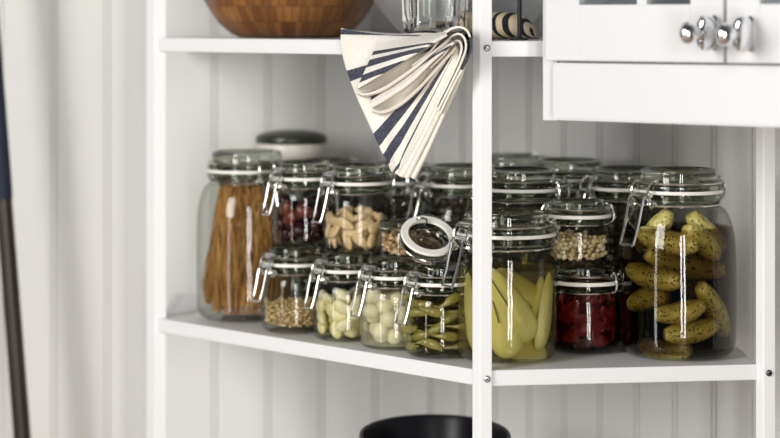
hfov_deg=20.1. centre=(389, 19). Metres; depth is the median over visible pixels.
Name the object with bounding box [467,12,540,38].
cloth
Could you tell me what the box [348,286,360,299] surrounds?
bean
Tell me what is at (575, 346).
pepper piece
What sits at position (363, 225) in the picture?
cashew
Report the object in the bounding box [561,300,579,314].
pepper piece
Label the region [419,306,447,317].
greens
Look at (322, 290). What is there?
bean
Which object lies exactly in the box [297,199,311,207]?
cherry
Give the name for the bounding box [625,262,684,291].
gherkin
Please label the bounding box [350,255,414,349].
jar
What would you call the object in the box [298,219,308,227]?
cherry
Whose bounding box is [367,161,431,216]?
jar
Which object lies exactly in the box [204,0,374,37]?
wooden bowl
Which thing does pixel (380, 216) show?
cashew
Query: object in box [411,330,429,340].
greens
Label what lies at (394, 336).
onion
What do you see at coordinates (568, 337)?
pepper piece
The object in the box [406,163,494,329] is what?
jar
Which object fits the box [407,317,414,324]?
greens
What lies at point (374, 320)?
onion
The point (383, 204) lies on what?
beans
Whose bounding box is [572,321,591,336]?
pepper piece
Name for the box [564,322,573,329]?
pepper piece
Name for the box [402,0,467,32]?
glass tumbler
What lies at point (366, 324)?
bean
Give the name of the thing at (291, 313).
grains
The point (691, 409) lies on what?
wall
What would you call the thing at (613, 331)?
pepper piece
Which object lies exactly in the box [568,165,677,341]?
jar
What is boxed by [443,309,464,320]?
greens
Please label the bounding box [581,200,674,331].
beans
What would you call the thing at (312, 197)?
cherry
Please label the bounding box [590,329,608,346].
pepper piece
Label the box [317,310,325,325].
bean
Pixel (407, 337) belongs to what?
greens
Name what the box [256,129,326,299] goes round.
canister
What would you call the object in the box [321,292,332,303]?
bean
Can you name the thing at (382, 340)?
onion
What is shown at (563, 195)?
beans
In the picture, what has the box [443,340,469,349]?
pepper
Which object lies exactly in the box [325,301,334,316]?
bean
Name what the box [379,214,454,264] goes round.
jar
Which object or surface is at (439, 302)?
greens
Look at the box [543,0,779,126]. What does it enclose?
upper cabinet
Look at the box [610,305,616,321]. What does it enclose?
pepper piece
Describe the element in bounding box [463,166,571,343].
jar
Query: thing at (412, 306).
greens
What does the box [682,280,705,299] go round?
gherkin
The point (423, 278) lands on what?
jar
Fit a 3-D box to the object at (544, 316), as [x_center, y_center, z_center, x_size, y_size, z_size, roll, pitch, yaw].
[0.175,0.329,2.480,0.022,0.088,0.041,0,0,17]
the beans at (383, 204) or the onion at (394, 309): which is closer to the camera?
the onion at (394, 309)
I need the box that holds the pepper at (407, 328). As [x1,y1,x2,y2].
[401,323,421,333]
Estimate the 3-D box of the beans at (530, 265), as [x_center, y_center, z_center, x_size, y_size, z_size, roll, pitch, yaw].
[0.157,0.294,2.634,0.112,0.156,0.112,0,0,-3]
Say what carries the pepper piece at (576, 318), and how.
in the jar at (579, 278)
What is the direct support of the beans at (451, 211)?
in the jar at (454, 180)
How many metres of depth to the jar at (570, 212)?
2.52 m
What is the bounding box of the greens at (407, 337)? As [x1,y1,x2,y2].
[404,328,423,341]
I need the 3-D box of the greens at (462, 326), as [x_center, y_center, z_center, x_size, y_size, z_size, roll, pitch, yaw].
[0.080,0.350,2.489,0.047,0.016,0.020,0,0,-33]
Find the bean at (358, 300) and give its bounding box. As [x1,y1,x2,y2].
[350,295,364,310]
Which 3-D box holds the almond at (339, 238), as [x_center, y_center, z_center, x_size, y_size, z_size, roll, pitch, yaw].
[-0.060,0.267,2.677,0.009,0.016,0.023,0,0,33]
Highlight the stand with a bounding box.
[511,0,527,39]
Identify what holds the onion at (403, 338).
in the jar at (378, 273)
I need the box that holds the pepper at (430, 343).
[415,338,450,350]
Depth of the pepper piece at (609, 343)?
2.55 m
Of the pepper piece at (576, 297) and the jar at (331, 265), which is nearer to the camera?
the pepper piece at (576, 297)
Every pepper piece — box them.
[555,304,560,321]
[558,293,563,314]
[558,312,570,324]
[558,330,568,345]
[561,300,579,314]
[562,324,578,342]
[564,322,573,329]
[568,312,589,325]
[569,337,583,349]
[572,295,580,300]
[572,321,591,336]
[577,336,593,349]
[579,300,589,313]
[580,295,594,303]
[586,305,599,322]
[589,296,601,311]
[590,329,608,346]
[591,319,607,332]
[598,295,605,306]
[599,306,615,320]
[603,317,614,330]
[604,292,610,305]
[607,331,611,345]
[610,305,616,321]
[610,322,615,340]
[611,296,616,313]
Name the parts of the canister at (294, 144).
lid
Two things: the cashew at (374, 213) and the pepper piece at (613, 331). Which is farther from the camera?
the cashew at (374, 213)
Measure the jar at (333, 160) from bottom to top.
0.199 m
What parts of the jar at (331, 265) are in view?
clamp lever, glass, lid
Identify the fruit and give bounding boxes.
[279,201,291,215]
[283,210,296,224]
[295,205,312,217]
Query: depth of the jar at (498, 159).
2.87 m
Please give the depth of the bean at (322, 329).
2.64 m
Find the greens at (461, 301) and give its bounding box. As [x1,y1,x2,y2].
[455,299,463,307]
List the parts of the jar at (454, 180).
clamp lever, lid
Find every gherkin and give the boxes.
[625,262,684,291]
[626,287,671,311]
[635,208,673,252]
[637,226,699,255]
[637,337,692,359]
[643,248,725,280]
[654,299,705,323]
[663,317,719,344]
[681,224,721,261]
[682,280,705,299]
[686,210,726,251]
[694,281,729,337]
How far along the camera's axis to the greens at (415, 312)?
2.49 m
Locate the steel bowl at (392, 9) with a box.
[374,0,542,32]
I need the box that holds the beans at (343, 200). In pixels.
[298,190,360,301]
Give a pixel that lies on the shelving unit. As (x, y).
(181, 317)
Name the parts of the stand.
rod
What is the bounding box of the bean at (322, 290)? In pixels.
[318,289,326,299]
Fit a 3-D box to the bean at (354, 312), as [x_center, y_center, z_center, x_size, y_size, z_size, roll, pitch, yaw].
[-0.040,0.350,2.616,0.023,0.016,0.011,0,0,-24]
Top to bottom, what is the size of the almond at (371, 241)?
0.024 m
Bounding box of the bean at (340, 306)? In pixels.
[333,299,349,313]
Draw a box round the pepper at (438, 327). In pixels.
[425,322,444,335]
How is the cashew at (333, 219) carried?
in the jar at (341, 178)
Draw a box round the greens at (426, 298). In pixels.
[414,293,435,300]
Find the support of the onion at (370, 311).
in the jar at (378, 273)
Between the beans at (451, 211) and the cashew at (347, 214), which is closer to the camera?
the cashew at (347, 214)
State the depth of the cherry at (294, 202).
2.74 m
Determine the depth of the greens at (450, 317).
2.48 m
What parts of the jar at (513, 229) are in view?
clamp lever, lid, glass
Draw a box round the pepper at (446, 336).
[430,331,465,340]
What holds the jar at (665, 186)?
on the shelving unit
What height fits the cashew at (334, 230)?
0.018 m
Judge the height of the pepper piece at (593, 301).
0.022 m
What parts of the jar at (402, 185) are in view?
lid, clamp lever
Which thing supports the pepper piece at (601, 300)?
in the jar at (579, 278)
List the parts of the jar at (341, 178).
clamp lever, lid, glass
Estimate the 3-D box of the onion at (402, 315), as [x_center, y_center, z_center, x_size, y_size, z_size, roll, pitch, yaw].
[0.016,0.342,2.554,0.019,0.019,0.018,0,0,-6]
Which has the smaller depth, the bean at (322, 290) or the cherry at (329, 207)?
the bean at (322, 290)
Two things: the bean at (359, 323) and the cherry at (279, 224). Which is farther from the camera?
the cherry at (279, 224)
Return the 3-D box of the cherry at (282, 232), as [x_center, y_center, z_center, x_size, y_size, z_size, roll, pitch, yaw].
[-0.128,0.264,2.724,0.017,0.018,0.017,0,0,26]
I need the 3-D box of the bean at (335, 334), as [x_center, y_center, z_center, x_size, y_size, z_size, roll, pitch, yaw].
[-0.065,0.369,2.624,0.017,0.022,0.010,0,0,39]
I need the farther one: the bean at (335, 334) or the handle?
the handle
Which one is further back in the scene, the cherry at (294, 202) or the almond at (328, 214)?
the cherry at (294, 202)
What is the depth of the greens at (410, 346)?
2.50 m
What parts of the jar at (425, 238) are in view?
glass, lid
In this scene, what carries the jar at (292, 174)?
on the jar at (289, 260)
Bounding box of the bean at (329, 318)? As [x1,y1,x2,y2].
[327,316,333,323]
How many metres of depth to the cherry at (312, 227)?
2.69 m
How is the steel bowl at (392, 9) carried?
on the shelving unit
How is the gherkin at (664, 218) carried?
in the jar at (665, 186)
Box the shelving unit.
[146,0,774,437]
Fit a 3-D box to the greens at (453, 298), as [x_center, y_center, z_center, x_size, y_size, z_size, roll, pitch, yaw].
[0.067,0.317,2.483,0.044,0.023,0.021,0,0,-16]
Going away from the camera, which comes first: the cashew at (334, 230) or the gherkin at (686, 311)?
the gherkin at (686, 311)
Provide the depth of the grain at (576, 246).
2.53 m
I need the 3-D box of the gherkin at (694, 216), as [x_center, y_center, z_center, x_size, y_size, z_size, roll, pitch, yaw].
[0.361,0.241,2.504,0.053,0.051,0.028,0,0,-35]
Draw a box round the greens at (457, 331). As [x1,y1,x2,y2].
[457,331,470,350]
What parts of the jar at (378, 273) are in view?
clamp lever, glass, lid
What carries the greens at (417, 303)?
in the jar at (423, 278)
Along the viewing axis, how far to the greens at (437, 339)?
2.54 m
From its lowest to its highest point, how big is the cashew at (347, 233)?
0.014 m
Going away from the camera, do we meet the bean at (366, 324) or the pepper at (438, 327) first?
the pepper at (438, 327)
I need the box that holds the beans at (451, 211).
[420,195,503,316]
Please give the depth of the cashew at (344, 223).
2.63 m
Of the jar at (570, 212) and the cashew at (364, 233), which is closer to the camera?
the jar at (570, 212)
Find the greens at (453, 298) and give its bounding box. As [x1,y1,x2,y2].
[436,293,461,308]
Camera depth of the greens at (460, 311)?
2.48 m
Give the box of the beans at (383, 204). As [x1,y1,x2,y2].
[371,193,421,305]
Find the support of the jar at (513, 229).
on the shelving unit
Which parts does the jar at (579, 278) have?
lid, glass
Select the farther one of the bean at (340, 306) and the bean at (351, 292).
the bean at (351, 292)
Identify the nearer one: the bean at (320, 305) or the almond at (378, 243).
the bean at (320, 305)
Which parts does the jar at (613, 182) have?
clamp lever, lid, glass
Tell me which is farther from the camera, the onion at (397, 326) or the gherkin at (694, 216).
the onion at (397, 326)
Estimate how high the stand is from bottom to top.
0.260 m
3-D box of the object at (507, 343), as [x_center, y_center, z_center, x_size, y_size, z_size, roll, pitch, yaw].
[0.125,0.338,2.462,0.047,0.083,0.022,0,0,22]
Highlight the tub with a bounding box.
[359,414,510,437]
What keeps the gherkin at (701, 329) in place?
in the jar at (665, 186)
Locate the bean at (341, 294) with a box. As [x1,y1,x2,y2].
[335,289,350,304]
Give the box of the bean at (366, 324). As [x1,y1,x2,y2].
[363,319,370,332]
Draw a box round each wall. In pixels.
[0,0,411,437]
[412,11,779,437]
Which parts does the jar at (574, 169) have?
lid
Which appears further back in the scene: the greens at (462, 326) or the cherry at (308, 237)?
the cherry at (308, 237)
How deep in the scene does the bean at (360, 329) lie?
2.63 m
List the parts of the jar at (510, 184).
clamp lever, glass, lid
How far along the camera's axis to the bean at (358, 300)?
2.61 m
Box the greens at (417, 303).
[412,296,437,308]
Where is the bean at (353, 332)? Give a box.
[343,326,358,337]
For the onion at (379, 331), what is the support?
in the jar at (378, 273)
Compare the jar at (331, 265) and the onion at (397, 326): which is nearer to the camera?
the onion at (397, 326)
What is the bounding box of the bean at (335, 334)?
[330,321,341,338]
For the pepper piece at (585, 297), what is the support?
in the jar at (579, 278)
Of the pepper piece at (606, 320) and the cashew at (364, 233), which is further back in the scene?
the cashew at (364, 233)
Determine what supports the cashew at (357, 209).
in the jar at (341, 178)
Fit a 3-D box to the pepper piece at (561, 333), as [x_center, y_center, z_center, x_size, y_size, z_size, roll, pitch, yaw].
[0.201,0.367,2.544,0.009,0.019,0.026,0,0,-21]
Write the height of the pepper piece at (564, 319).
0.020 m
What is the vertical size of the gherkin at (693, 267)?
0.042 m
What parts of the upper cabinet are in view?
door, panel, knob, knob, door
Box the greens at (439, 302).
[433,299,457,308]
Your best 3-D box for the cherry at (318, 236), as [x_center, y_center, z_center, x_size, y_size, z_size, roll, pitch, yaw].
[-0.090,0.265,2.722,0.018,0.017,0.018,0,0,-40]
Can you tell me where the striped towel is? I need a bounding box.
[341,26,471,179]
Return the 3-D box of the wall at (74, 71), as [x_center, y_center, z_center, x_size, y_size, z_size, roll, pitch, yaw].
[-0.719,-0.067,3.125,1.500,2.600,0.050,0,0,0]
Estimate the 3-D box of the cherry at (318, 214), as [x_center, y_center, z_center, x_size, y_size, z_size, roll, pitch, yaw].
[-0.091,0.236,2.698,0.017,0.018,0.018,0,0,-19]
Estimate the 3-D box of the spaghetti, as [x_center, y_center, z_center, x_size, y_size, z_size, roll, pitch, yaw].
[-0.186,0.286,2.834,0.116,0.179,0.114,0,0,8]
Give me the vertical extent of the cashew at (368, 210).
0.016 m
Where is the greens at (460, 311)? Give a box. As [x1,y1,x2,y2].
[447,305,464,314]
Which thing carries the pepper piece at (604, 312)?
in the jar at (579, 278)
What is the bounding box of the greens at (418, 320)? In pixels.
[414,317,434,325]
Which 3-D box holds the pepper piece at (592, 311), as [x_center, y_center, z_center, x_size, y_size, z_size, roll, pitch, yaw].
[0.231,0.339,2.521,0.019,0.026,0.007,0,0,-15]
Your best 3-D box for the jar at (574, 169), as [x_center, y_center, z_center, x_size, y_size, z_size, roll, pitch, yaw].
[0.218,0.279,2.762,0.127,0.208,0.096,0,0,0]
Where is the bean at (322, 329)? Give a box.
[317,320,326,333]
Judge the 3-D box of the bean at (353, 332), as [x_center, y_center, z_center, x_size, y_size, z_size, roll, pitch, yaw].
[-0.047,0.370,2.624,0.021,0.018,0.011,0,0,-17]
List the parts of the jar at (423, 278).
clamp lever, glass, lid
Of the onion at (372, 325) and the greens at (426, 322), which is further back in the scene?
the onion at (372, 325)
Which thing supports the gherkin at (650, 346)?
in the jar at (665, 186)
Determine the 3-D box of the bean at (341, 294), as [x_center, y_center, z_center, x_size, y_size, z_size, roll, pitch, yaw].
[-0.056,0.331,2.624,0.019,0.020,0.011,0,0,17]
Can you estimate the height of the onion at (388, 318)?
0.018 m
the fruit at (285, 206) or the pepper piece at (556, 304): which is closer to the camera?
the pepper piece at (556, 304)
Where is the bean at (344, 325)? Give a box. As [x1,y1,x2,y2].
[335,318,352,331]
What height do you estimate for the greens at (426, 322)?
0.020 m
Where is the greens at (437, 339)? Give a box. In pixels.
[435,337,449,342]
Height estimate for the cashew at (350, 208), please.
0.014 m
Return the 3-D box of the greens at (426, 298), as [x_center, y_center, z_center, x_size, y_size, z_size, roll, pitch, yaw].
[0.048,0.319,2.547,0.048,0.012,0.017,0,0,-12]
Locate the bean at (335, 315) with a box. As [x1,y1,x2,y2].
[331,309,347,321]
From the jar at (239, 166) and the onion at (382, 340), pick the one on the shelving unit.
the jar at (239, 166)
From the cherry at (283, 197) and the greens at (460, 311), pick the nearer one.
the greens at (460, 311)
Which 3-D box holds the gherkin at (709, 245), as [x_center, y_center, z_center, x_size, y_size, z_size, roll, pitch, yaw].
[0.352,0.252,2.486,0.054,0.045,0.027,0,0,-32]
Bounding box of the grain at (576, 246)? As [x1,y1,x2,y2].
[551,229,607,260]
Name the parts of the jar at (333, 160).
lid, clamp lever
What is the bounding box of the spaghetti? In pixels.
[201,182,291,314]
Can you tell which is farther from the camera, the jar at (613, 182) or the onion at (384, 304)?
the jar at (613, 182)
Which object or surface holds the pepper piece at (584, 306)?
in the jar at (579, 278)
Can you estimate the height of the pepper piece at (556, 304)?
0.026 m
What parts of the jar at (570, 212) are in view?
glass, lid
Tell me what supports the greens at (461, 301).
in the jar at (423, 278)
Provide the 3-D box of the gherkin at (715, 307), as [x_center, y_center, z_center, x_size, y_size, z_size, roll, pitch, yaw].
[0.365,0.328,2.492,0.026,0.069,0.060,0,0,39]
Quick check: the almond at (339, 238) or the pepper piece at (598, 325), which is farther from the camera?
the almond at (339, 238)
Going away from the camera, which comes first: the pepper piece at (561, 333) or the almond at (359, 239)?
the pepper piece at (561, 333)
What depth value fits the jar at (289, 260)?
2.68 m
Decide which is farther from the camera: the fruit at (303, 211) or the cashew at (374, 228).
the fruit at (303, 211)
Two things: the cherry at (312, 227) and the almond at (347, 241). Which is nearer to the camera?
the almond at (347, 241)
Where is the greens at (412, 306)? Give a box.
[406,301,415,309]
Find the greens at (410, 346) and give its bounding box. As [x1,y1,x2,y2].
[405,341,418,350]
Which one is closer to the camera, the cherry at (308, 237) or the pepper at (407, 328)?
the pepper at (407, 328)
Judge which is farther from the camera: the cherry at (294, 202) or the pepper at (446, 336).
the cherry at (294, 202)
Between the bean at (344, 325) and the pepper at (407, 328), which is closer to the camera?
the pepper at (407, 328)
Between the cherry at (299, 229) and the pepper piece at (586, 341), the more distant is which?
the cherry at (299, 229)
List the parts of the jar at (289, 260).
clamp lever, lid, glass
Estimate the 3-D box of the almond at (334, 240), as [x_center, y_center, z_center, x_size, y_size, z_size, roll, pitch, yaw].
[-0.068,0.263,2.652,0.009,0.023,0.016,0,0,-12]
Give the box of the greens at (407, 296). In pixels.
[402,290,418,300]
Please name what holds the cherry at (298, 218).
in the jar at (292, 174)
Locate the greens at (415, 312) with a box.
[408,307,428,322]
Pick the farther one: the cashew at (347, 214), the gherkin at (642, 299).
the cashew at (347, 214)
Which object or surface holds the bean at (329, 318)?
in the jar at (331, 265)
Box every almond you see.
[325,211,333,224]
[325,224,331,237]
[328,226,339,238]
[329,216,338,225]
[330,236,336,247]
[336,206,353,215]
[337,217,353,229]
[337,234,342,245]
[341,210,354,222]
[342,231,352,249]
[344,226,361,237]
[352,233,367,247]
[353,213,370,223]
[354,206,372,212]
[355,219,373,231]
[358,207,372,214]
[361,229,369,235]
[367,234,376,248]
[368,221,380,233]
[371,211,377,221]
[375,235,381,247]
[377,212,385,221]
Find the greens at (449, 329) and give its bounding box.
[443,328,461,331]
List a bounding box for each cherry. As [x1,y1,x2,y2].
[274,216,285,229]
[278,193,290,204]
[280,227,286,239]
[285,221,297,229]
[285,229,297,241]
[291,198,298,209]
[292,223,305,237]
[295,208,305,221]
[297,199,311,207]
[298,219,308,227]
[301,228,314,242]
[307,194,320,206]
[307,219,320,232]
[310,206,322,219]
[314,229,324,240]
[321,203,334,216]
[321,220,332,231]
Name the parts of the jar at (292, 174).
clamp lever, lid, glass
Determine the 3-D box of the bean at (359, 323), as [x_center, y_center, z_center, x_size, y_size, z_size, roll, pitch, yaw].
[-0.040,0.359,2.627,0.022,0.017,0.011,0,0,-34]
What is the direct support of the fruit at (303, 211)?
in the jar at (292, 174)
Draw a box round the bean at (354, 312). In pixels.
[348,309,363,320]
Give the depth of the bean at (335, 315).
2.62 m
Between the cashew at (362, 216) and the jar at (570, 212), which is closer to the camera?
the jar at (570, 212)
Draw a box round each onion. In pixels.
[363,303,378,318]
[366,312,380,322]
[367,288,381,302]
[369,321,380,334]
[372,323,388,338]
[373,336,386,342]
[376,298,391,313]
[380,311,395,326]
[386,328,401,344]
[388,321,400,330]
[390,291,404,307]
[391,305,397,315]
[396,306,406,322]
[400,331,406,342]
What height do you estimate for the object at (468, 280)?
0.088 m
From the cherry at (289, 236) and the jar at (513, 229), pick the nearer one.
the jar at (513, 229)
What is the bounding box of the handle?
[0,36,30,437]
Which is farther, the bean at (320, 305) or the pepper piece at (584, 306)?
the bean at (320, 305)
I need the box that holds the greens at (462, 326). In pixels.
[445,323,465,333]
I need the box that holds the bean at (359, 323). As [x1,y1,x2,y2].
[352,319,362,327]
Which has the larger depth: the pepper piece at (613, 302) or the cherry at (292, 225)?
the cherry at (292, 225)
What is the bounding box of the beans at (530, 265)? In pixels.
[492,201,567,331]
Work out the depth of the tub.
2.73 m
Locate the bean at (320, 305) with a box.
[316,299,324,311]
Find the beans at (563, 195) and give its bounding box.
[541,193,588,295]
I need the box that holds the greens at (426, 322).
[421,320,447,331]
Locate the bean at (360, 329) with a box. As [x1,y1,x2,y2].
[357,326,363,336]
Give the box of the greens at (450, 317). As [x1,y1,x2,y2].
[426,309,459,326]
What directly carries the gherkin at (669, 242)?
in the jar at (665, 186)
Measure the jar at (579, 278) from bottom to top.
0.098 m
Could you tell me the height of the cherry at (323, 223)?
0.017 m
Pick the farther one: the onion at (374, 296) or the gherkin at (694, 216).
the onion at (374, 296)
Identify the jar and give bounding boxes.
[196,149,296,321]
[251,244,326,333]
[261,160,336,247]
[294,157,363,306]
[303,250,373,341]
[312,163,395,252]
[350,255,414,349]
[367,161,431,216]
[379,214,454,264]
[395,261,471,358]
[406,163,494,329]
[441,208,559,363]
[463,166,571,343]
[492,153,539,166]
[537,157,607,192]
[541,198,614,266]
[550,262,624,353]
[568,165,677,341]
[619,166,736,360]
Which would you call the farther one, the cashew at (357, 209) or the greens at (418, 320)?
the cashew at (357, 209)
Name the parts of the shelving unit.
post, rail, rail, rail, post, rail, rail, post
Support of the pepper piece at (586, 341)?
in the jar at (579, 278)
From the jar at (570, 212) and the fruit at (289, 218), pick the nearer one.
the jar at (570, 212)
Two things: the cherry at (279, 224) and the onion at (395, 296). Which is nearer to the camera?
the onion at (395, 296)
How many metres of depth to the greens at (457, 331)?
2.52 m
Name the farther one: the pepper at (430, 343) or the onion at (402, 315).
the onion at (402, 315)
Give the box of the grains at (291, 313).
[265,296,317,327]
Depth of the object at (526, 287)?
2.48 m
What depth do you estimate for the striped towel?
2.45 m
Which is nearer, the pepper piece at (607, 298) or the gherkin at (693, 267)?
the gherkin at (693, 267)
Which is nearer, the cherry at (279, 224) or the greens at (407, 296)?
the greens at (407, 296)
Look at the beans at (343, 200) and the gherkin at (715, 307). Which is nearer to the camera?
the gherkin at (715, 307)

